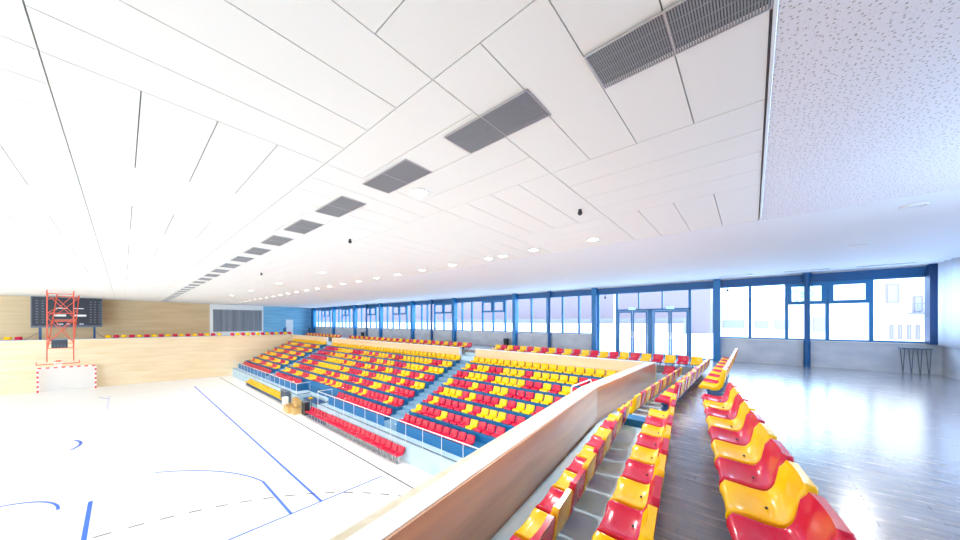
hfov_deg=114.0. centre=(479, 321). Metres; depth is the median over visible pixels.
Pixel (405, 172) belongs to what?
ceiling vent
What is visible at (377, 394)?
seat
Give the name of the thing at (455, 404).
seat
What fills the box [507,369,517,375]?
seat
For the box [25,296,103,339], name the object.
scoreboard
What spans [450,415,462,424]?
seat
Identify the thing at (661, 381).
seat
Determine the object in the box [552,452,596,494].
seat
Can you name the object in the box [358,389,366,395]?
seat
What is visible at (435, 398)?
seat
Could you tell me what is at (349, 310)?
window
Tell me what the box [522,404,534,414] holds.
seat
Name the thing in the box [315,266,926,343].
window
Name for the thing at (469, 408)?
seat
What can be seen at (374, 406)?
seat
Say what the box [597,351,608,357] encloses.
seat
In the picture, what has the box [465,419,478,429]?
seat
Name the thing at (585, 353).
seat
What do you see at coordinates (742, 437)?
seat
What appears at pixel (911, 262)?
ceiling vent
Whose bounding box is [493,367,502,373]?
seat
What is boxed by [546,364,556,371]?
seat
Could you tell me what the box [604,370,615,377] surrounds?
seat
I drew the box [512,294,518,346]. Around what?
column
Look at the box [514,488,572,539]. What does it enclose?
seat
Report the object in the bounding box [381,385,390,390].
seat
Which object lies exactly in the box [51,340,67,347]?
shot clock
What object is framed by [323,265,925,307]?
trim
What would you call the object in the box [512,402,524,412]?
seat
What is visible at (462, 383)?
seat
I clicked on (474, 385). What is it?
seat
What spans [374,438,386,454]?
seat
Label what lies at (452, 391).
seat
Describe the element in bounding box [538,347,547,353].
seat
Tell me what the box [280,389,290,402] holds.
trolley
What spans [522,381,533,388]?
seat
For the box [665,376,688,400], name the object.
seat
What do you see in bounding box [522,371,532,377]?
seat
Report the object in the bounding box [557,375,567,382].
seat
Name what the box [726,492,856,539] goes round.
seat
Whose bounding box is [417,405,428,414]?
seat
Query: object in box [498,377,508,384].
seat
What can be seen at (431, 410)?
seat
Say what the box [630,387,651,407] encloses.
seat
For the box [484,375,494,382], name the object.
seat
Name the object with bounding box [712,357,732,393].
seat
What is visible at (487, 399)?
seat
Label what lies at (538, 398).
seat
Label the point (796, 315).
building
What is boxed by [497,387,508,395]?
seat
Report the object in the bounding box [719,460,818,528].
seat
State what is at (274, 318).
wall
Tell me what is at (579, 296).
window
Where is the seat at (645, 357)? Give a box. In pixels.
[640,353,650,361]
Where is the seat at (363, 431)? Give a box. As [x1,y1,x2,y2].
[355,429,366,443]
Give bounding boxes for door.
[286,320,292,333]
[598,288,712,359]
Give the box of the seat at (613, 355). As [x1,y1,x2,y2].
[607,351,618,358]
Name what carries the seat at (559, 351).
on the floor at (882, 448)
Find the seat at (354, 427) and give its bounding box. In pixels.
[346,425,356,439]
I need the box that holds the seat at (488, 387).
[482,385,492,392]
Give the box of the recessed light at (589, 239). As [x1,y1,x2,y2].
[586,238,598,241]
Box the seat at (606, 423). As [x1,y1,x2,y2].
[599,406,626,428]
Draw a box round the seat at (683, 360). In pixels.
[676,356,688,366]
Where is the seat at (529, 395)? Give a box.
[522,392,533,400]
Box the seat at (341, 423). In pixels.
[334,419,344,433]
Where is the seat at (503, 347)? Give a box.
[498,345,506,350]
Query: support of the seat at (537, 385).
on the grandstand
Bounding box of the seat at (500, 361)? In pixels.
[494,359,503,364]
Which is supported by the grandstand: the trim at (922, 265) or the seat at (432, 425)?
the seat at (432, 425)
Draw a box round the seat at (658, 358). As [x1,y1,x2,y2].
[651,354,662,364]
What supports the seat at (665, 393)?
on the floor at (882, 448)
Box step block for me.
[623,414,645,427]
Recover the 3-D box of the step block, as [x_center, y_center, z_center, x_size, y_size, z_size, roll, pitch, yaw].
[3.240,2.071,6.488,0.500,0.140,0.350,0,0,41]
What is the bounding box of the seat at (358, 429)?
[350,427,361,441]
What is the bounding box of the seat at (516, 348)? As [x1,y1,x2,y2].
[510,346,519,351]
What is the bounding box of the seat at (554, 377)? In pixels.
[547,374,558,381]
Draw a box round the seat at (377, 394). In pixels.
[370,392,379,398]
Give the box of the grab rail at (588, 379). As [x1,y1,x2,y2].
[571,379,591,394]
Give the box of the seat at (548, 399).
[540,395,552,404]
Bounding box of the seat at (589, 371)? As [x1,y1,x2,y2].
[583,368,594,375]
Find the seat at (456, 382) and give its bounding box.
[449,379,459,385]
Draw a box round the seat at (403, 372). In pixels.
[397,370,405,375]
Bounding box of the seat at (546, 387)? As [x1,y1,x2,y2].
[539,383,551,391]
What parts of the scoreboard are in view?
post, post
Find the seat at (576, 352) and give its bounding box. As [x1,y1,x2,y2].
[570,349,580,355]
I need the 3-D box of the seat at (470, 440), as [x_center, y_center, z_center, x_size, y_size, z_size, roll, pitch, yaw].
[-0.449,4.552,11.972,0.375,0.308,0.439,0,0,41]
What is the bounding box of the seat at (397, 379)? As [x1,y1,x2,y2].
[391,378,400,383]
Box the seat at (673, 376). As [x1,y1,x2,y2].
[666,371,674,387]
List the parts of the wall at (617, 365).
wall panel, wall panel, wall panel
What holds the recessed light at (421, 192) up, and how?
in the ceiling at (147, 146)
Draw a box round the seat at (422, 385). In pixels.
[415,382,424,388]
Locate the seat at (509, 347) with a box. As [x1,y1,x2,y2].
[504,345,512,350]
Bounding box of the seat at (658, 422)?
[645,399,675,426]
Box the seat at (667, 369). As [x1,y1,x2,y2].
[662,366,674,373]
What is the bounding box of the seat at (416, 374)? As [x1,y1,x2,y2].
[410,372,419,378]
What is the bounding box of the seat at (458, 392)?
[451,390,462,397]
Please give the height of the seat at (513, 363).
0.308 m
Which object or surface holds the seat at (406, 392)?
on the grandstand
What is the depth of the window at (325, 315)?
42.93 m
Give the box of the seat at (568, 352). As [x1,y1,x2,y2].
[562,349,571,355]
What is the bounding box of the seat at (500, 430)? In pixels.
[491,426,504,437]
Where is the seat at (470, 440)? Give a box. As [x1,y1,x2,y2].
[461,434,474,446]
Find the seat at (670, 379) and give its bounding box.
[668,373,672,385]
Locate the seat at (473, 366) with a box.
[467,364,476,369]
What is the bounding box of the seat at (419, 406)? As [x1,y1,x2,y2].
[411,404,422,412]
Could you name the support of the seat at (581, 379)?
on the grandstand
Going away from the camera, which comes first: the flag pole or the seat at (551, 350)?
the seat at (551, 350)
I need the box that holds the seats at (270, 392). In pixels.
[3,332,466,425]
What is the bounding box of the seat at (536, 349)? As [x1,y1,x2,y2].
[531,347,540,352]
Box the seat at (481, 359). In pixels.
[476,357,484,362]
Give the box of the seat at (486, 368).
[480,366,489,371]
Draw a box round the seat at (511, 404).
[504,400,515,409]
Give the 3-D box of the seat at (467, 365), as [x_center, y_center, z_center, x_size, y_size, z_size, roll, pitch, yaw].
[-0.778,2.572,17.835,0.375,0.308,0.439,0,0,41]
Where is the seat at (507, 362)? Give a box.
[501,360,510,365]
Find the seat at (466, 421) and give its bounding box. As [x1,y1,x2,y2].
[457,417,469,427]
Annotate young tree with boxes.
[784,285,821,338]
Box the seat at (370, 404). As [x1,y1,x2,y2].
[363,402,372,409]
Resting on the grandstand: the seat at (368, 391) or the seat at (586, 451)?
the seat at (368, 391)
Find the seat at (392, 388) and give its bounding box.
[385,386,394,392]
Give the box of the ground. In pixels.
[323,326,793,358]
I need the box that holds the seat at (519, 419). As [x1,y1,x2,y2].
[512,416,525,425]
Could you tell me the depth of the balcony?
17.99 m
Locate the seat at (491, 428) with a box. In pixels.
[482,424,495,434]
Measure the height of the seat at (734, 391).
0.831 m
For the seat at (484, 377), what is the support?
on the grandstand
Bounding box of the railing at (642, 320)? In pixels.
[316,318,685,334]
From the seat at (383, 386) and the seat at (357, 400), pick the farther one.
the seat at (383, 386)
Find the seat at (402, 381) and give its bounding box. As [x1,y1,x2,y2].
[396,378,405,384]
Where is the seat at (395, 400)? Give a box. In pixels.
[388,397,398,404]
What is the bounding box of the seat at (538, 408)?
[531,406,544,415]
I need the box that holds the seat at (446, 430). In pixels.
[437,426,450,437]
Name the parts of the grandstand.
guard rail, guard rail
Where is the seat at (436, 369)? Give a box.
[429,367,438,372]
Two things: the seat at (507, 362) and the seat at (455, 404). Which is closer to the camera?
the seat at (455, 404)
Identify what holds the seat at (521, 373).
on the grandstand
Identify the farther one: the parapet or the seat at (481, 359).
the seat at (481, 359)
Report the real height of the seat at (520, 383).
0.308 m
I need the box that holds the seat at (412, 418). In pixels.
[404,416,416,424]
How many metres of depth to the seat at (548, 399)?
12.92 m
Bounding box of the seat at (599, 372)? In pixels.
[593,369,604,376]
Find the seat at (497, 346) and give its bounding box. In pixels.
[492,344,500,349]
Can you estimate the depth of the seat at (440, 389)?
16.30 m
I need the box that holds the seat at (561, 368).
[555,365,565,372]
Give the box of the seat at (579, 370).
[573,367,584,374]
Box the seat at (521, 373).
[514,370,524,376]
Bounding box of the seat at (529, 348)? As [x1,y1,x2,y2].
[524,346,532,352]
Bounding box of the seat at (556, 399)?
[550,397,561,404]
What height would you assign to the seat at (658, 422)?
0.560 m
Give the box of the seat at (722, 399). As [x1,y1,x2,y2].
[701,382,737,402]
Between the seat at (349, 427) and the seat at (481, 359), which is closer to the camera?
the seat at (349, 427)
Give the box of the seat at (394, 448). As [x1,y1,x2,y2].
[385,443,398,460]
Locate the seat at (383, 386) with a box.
[377,384,385,389]
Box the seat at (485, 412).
[476,408,488,417]
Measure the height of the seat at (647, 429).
0.560 m
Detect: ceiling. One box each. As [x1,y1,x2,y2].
[0,0,773,304]
[236,189,959,307]
[761,0,959,219]
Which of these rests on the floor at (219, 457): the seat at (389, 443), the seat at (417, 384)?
the seat at (389, 443)
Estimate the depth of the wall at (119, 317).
32.20 m
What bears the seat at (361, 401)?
on the grandstand
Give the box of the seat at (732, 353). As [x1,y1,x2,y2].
[716,353,734,385]
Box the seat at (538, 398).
[531,393,543,402]
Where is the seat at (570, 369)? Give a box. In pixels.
[564,366,574,373]
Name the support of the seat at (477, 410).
on the grandstand
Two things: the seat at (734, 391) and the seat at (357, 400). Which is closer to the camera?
the seat at (734, 391)
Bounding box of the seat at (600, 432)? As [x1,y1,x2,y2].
[593,413,622,437]
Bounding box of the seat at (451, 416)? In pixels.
[443,413,454,422]
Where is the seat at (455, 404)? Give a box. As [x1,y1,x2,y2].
[447,401,458,409]
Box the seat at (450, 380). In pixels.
[443,378,453,384]
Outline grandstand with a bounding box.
[232,341,603,475]
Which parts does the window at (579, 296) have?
sill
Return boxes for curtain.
[213,309,261,331]
[938,255,959,348]
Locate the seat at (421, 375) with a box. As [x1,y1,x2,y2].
[415,373,424,379]
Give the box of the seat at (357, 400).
[350,398,359,404]
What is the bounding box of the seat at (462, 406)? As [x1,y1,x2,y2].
[454,402,465,411]
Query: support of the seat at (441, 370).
on the grandstand
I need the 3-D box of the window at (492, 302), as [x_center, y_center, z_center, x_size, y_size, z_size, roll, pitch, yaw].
[0.276,-0.404,24.105,5.900,2.390,0.190,0,0,41]
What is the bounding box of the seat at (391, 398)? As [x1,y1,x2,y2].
[383,396,393,403]
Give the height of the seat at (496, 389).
0.308 m
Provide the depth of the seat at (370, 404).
16.95 m
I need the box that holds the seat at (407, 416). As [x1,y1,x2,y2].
[399,414,410,422]
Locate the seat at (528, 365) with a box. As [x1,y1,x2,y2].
[522,362,532,368]
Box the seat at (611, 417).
[605,401,630,422]
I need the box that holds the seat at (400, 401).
[393,399,403,406]
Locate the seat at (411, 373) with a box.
[406,372,414,377]
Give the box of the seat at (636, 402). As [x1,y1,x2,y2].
[617,393,641,414]
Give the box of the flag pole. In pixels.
[614,294,615,343]
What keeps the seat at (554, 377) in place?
on the grandstand
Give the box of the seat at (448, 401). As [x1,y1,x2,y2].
[441,399,451,407]
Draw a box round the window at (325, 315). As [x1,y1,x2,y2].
[316,310,330,326]
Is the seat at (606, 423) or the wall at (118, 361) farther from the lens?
the wall at (118, 361)
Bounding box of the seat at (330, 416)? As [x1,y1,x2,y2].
[323,414,333,427]
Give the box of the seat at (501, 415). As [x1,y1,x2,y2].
[493,412,506,421]
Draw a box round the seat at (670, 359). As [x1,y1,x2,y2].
[664,355,675,365]
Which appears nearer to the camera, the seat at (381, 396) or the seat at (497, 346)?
the seat at (381, 396)
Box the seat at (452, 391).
[445,389,455,396]
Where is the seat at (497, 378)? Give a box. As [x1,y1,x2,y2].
[491,376,501,383]
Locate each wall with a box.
[0,295,209,339]
[0,334,293,394]
[210,304,310,335]
[292,335,655,382]
[316,263,941,374]
[316,322,683,334]
[942,346,959,379]
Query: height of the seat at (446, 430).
0.308 m
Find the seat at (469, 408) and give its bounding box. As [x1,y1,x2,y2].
[461,404,473,413]
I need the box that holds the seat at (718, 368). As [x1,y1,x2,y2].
[713,356,733,390]
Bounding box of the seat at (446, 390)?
[439,387,449,394]
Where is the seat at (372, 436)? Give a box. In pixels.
[364,433,375,449]
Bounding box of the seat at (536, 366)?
[530,363,540,369]
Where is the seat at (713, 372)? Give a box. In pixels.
[710,359,731,395]
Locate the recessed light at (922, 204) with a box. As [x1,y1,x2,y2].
[899,202,929,209]
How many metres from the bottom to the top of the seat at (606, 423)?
0.516 m
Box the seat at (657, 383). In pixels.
[649,381,659,400]
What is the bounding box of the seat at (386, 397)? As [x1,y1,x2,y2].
[379,395,388,401]
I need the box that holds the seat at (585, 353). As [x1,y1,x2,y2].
[579,350,589,356]
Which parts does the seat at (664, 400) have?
seat mount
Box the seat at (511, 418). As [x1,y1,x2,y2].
[502,414,515,424]
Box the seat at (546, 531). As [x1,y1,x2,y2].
[510,514,555,539]
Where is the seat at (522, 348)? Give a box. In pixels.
[517,346,526,351]
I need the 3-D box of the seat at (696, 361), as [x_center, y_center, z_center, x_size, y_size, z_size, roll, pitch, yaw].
[8.561,1.608,12.335,0.420,0.413,0.439,0,0,41]
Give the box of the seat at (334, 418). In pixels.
[327,416,336,429]
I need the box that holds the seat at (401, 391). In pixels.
[395,388,404,394]
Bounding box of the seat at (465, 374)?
[458,371,468,377]
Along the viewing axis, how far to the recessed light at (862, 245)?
8.54 m
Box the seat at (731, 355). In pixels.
[715,355,734,387]
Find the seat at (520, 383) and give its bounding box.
[514,379,524,387]
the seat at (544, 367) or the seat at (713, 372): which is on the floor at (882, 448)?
the seat at (713, 372)
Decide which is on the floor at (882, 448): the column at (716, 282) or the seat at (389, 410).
the column at (716, 282)
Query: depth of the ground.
28.00 m
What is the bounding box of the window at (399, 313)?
[383,305,409,329]
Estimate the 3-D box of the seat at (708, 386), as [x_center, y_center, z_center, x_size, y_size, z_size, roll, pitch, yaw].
[4.617,1.360,6.178,0.440,0.910,0.440,0,0,41]
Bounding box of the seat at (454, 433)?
[445,429,458,439]
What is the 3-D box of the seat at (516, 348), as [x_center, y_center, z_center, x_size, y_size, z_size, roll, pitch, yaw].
[2.035,1.608,18.034,0.420,0.413,0.439,0,0,41]
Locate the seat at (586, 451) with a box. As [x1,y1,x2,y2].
[576,429,611,459]
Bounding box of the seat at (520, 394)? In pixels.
[513,390,524,398]
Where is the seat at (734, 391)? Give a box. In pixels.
[703,387,742,410]
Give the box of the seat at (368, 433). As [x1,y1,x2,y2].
[359,431,370,446]
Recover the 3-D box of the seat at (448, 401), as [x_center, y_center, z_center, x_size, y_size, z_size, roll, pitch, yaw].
[-1.589,3.892,14.826,0.375,0.308,0.439,0,0,41]
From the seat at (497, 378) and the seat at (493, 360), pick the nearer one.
the seat at (497, 378)
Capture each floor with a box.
[0,375,433,539]
[294,334,959,539]
[326,341,667,381]
[491,399,631,539]
[556,375,683,539]
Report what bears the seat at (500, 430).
on the grandstand
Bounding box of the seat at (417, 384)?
[410,381,419,387]
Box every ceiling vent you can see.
[197,278,212,280]
[204,274,219,276]
[211,269,229,272]
[219,263,239,267]
[230,256,254,262]
[243,247,270,254]
[261,235,293,245]
[283,219,323,233]
[315,196,365,217]
[362,159,432,193]
[444,89,550,153]
[584,0,772,89]
[786,268,829,271]
[857,262,916,266]
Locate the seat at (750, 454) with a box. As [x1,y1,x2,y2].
[711,422,777,464]
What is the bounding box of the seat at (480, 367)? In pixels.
[473,365,482,370]
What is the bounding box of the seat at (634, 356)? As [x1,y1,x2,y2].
[628,353,639,360]
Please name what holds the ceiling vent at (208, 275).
in the ceiling at (147, 146)
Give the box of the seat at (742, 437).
[708,410,764,445]
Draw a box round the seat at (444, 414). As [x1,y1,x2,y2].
[436,411,447,419]
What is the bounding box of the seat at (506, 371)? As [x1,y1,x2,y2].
[500,368,509,374]
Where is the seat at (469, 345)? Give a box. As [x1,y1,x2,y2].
[464,343,471,348]
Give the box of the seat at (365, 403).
[358,400,368,407]
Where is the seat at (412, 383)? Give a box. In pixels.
[405,380,414,386]
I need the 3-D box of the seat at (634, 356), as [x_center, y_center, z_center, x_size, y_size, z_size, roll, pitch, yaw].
[6.843,1.608,13.835,0.420,0.413,0.439,0,0,41]
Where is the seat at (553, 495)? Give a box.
[535,468,585,518]
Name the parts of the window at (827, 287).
sill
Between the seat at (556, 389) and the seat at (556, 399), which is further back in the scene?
the seat at (556, 389)
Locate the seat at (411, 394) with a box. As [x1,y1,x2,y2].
[404,390,414,397]
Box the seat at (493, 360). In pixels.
[488,358,497,364]
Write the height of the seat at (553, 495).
0.516 m
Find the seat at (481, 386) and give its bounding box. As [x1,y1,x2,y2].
[475,383,485,391]
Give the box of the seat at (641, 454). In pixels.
[628,425,671,464]
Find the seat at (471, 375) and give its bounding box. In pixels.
[465,372,474,378]
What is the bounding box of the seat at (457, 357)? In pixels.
[452,355,460,359]
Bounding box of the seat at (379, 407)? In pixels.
[371,405,381,412]
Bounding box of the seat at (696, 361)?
[690,356,702,367]
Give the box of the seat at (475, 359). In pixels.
[470,357,478,362]
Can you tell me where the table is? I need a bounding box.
[303,396,327,405]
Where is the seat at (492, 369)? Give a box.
[486,366,495,372]
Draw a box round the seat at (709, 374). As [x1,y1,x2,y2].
[708,361,730,395]
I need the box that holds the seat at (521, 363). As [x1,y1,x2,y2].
[515,361,524,367]
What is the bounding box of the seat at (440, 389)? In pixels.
[433,386,443,393]
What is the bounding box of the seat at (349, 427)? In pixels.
[342,423,352,437]
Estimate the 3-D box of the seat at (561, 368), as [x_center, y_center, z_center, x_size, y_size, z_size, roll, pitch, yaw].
[3.804,2.242,14.763,0.375,0.308,0.439,0,0,41]
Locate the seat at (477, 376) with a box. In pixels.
[471,373,480,379]
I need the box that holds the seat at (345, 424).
[338,421,348,435]
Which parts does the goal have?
goal post, goal post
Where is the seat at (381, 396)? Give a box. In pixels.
[374,393,384,400]
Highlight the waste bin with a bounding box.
[503,338,508,345]
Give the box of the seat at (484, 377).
[477,374,487,380]
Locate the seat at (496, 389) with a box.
[489,386,500,393]
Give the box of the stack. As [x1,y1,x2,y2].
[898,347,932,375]
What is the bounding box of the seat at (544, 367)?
[538,363,548,370]
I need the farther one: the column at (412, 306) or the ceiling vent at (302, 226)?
the column at (412, 306)
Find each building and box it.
[721,297,789,334]
[790,285,835,338]
[836,277,923,341]
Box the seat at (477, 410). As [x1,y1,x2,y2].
[469,406,480,415]
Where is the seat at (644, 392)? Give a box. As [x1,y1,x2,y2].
[624,390,646,412]
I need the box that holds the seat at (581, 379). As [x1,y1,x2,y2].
[576,377,587,385]
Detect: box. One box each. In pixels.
[282,396,288,404]
[285,405,294,413]
[291,406,300,414]
[292,397,299,403]
[294,400,301,406]
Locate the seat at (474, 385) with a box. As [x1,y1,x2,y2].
[468,382,478,389]
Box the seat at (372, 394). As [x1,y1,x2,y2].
[366,391,375,397]
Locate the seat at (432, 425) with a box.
[423,422,435,431]
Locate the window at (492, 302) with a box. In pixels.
[457,299,511,332]
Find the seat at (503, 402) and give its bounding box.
[495,399,507,407]
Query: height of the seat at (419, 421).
0.308 m
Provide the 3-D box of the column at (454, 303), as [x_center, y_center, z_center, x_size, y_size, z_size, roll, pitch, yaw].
[-2.111,-0.069,26.009,0.260,3.768,0.400,0,0,41]
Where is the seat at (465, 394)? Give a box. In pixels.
[458,391,468,399]
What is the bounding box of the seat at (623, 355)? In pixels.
[618,352,628,359]
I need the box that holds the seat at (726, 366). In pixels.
[703,365,728,394]
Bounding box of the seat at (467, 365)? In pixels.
[461,363,470,369]
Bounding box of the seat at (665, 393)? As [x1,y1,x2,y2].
[661,379,685,397]
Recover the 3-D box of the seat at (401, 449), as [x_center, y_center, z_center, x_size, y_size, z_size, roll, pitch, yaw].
[-3.468,5.664,13.240,0.420,0.633,0.439,0,0,41]
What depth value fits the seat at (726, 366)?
6.57 m
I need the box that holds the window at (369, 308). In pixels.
[357,307,378,328]
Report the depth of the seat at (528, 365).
16.00 m
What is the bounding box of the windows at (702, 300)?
[316,289,712,333]
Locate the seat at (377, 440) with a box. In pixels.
[369,435,381,451]
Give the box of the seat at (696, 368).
[679,367,698,381]
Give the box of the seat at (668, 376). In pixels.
[664,375,669,388]
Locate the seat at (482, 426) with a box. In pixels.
[473,421,486,432]
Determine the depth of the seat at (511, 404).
13.30 m
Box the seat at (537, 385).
[531,382,541,390]
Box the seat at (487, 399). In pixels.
[479,396,490,404]
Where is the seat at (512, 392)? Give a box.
[505,389,516,397]
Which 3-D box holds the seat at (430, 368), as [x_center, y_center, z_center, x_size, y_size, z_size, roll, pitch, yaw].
[-3.084,2.902,18.919,0.375,0.308,0.439,0,0,41]
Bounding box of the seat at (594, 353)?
[588,350,598,357]
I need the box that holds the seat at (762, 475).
[715,438,793,490]
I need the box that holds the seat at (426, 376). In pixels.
[420,374,429,379]
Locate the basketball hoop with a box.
[36,290,79,366]
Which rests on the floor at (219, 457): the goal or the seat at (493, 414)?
the goal
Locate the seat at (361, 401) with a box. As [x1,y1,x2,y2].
[354,399,363,405]
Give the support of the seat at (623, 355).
on the floor at (882, 448)
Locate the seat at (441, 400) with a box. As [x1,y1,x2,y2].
[434,398,445,405]
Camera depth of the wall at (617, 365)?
16.95 m
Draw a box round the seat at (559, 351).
[554,348,563,354]
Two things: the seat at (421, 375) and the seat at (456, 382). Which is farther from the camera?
the seat at (421, 375)
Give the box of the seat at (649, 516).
[592,504,657,539]
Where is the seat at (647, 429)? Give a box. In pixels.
[640,406,674,436]
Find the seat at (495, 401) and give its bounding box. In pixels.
[487,397,498,405]
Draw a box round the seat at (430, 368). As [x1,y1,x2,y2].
[424,366,433,371]
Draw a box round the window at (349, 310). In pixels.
[335,308,352,327]
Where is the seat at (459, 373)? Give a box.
[453,371,462,376]
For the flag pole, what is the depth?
25.80 m
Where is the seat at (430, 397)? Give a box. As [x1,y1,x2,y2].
[422,395,433,402]
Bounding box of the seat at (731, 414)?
[704,393,748,419]
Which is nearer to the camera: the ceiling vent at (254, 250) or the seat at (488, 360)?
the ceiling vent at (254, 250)
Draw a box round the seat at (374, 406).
[367,403,377,410]
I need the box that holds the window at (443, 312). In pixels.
[415,303,451,330]
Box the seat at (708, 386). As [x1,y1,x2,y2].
[698,367,727,394]
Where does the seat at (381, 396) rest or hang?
on the grandstand
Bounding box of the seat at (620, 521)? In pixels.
[595,475,662,539]
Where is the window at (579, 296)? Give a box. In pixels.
[518,295,590,334]
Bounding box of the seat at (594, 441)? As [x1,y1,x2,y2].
[585,420,617,447]
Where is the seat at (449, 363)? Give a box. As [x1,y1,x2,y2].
[443,361,452,366]
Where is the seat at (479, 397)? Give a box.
[472,394,483,402]
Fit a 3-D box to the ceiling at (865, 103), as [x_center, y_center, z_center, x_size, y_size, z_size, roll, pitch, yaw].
[1.880,-2.445,-1.724,4.805,0.522,18.190,0,0,41]
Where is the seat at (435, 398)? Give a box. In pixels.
[428,396,439,403]
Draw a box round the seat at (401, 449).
[391,445,404,463]
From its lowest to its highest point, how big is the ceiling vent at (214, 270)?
0.014 m
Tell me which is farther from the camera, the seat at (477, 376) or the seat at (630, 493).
the seat at (477, 376)
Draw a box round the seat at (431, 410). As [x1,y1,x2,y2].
[423,407,434,415]
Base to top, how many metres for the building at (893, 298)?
10.200 m
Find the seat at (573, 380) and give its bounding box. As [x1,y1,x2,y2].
[566,376,577,384]
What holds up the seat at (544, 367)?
on the grandstand
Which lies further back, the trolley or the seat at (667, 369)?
the trolley
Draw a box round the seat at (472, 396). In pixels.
[465,393,475,400]
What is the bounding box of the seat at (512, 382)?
[506,378,516,385]
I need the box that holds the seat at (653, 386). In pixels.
[644,384,655,404]
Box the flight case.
[301,400,309,415]
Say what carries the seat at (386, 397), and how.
on the grandstand
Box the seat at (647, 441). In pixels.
[634,414,672,449]
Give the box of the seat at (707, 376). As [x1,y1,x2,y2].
[706,363,729,395]
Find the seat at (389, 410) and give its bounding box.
[381,408,391,415]
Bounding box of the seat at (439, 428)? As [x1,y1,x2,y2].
[430,424,442,434]
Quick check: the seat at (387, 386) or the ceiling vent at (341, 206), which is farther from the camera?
the seat at (387, 386)
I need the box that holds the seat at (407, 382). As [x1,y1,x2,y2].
[400,379,409,385]
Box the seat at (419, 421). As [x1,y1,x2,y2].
[410,417,422,427]
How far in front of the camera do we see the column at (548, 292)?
20.10 m
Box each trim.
[0,335,230,340]
[212,308,262,332]
[311,308,312,330]
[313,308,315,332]
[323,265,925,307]
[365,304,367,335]
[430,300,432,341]
[760,0,778,220]
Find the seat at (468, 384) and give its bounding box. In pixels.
[461,381,471,388]
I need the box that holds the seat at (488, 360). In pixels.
[482,358,490,363]
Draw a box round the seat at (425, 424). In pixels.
[417,420,429,429]
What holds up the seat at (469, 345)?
on the floor at (882, 448)
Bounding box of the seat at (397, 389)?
[390,387,399,393]
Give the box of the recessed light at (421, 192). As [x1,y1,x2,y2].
[410,188,429,196]
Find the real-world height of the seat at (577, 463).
0.516 m
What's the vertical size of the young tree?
4.526 m
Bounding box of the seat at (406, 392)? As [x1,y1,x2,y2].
[399,389,409,395]
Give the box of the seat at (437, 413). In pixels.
[429,409,440,417]
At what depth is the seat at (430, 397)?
15.77 m
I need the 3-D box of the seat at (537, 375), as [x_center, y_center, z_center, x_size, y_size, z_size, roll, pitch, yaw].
[2.657,2.572,14.836,0.375,0.308,0.439,0,0,41]
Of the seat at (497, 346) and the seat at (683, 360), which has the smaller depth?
the seat at (683, 360)
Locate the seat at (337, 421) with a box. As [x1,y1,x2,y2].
[330,418,340,430]
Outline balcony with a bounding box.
[908,303,923,314]
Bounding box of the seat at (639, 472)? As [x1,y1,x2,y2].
[619,437,669,484]
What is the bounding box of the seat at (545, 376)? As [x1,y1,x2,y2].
[539,373,549,380]
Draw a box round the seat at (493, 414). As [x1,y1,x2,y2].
[485,410,497,419]
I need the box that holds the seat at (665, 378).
[657,377,666,394]
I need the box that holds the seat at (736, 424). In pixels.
[706,401,755,430]
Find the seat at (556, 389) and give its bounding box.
[549,384,560,393]
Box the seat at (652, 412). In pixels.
[648,393,676,418]
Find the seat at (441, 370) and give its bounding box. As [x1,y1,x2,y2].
[435,368,443,373]
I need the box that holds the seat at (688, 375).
[669,374,691,396]
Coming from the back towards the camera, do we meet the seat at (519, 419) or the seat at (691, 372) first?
the seat at (519, 419)
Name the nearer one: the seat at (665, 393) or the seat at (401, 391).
the seat at (665, 393)
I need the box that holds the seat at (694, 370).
[677,369,696,391]
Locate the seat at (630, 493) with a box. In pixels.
[610,453,666,509]
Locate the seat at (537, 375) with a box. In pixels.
[530,372,540,379]
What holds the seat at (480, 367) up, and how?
on the grandstand
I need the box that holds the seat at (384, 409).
[376,406,386,414]
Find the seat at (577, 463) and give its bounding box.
[565,439,604,475]
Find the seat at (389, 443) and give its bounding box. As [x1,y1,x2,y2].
[380,440,392,457]
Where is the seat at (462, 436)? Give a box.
[454,431,466,442]
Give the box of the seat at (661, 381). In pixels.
[653,379,662,397]
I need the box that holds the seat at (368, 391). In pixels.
[362,390,371,396]
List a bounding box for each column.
[332,307,335,333]
[353,305,357,335]
[379,303,382,337]
[410,301,415,338]
[452,298,457,341]
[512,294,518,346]
[547,291,550,349]
[591,288,597,350]
[713,279,720,360]
[802,273,811,366]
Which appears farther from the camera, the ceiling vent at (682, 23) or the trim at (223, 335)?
the trim at (223, 335)
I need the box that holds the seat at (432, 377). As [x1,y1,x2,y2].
[425,375,434,380]
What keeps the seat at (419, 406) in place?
on the grandstand
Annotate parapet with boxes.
[329,362,654,539]
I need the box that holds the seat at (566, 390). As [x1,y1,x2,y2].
[559,386,570,394]
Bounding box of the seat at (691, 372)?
[673,371,693,394]
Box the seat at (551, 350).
[546,348,555,353]
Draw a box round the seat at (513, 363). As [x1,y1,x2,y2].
[508,360,517,366]
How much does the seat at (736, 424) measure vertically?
0.831 m
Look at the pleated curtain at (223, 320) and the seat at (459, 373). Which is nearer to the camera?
the seat at (459, 373)
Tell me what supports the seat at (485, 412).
on the grandstand
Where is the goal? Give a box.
[36,365,96,392]
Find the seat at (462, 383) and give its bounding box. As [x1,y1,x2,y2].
[455,380,465,387]
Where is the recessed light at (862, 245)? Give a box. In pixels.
[848,244,866,247]
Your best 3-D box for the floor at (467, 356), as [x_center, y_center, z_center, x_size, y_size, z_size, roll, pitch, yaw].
[-7.714,3.981,25.711,40.850,4.000,0.900,0,0,41]
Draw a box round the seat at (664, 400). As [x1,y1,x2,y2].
[655,382,681,409]

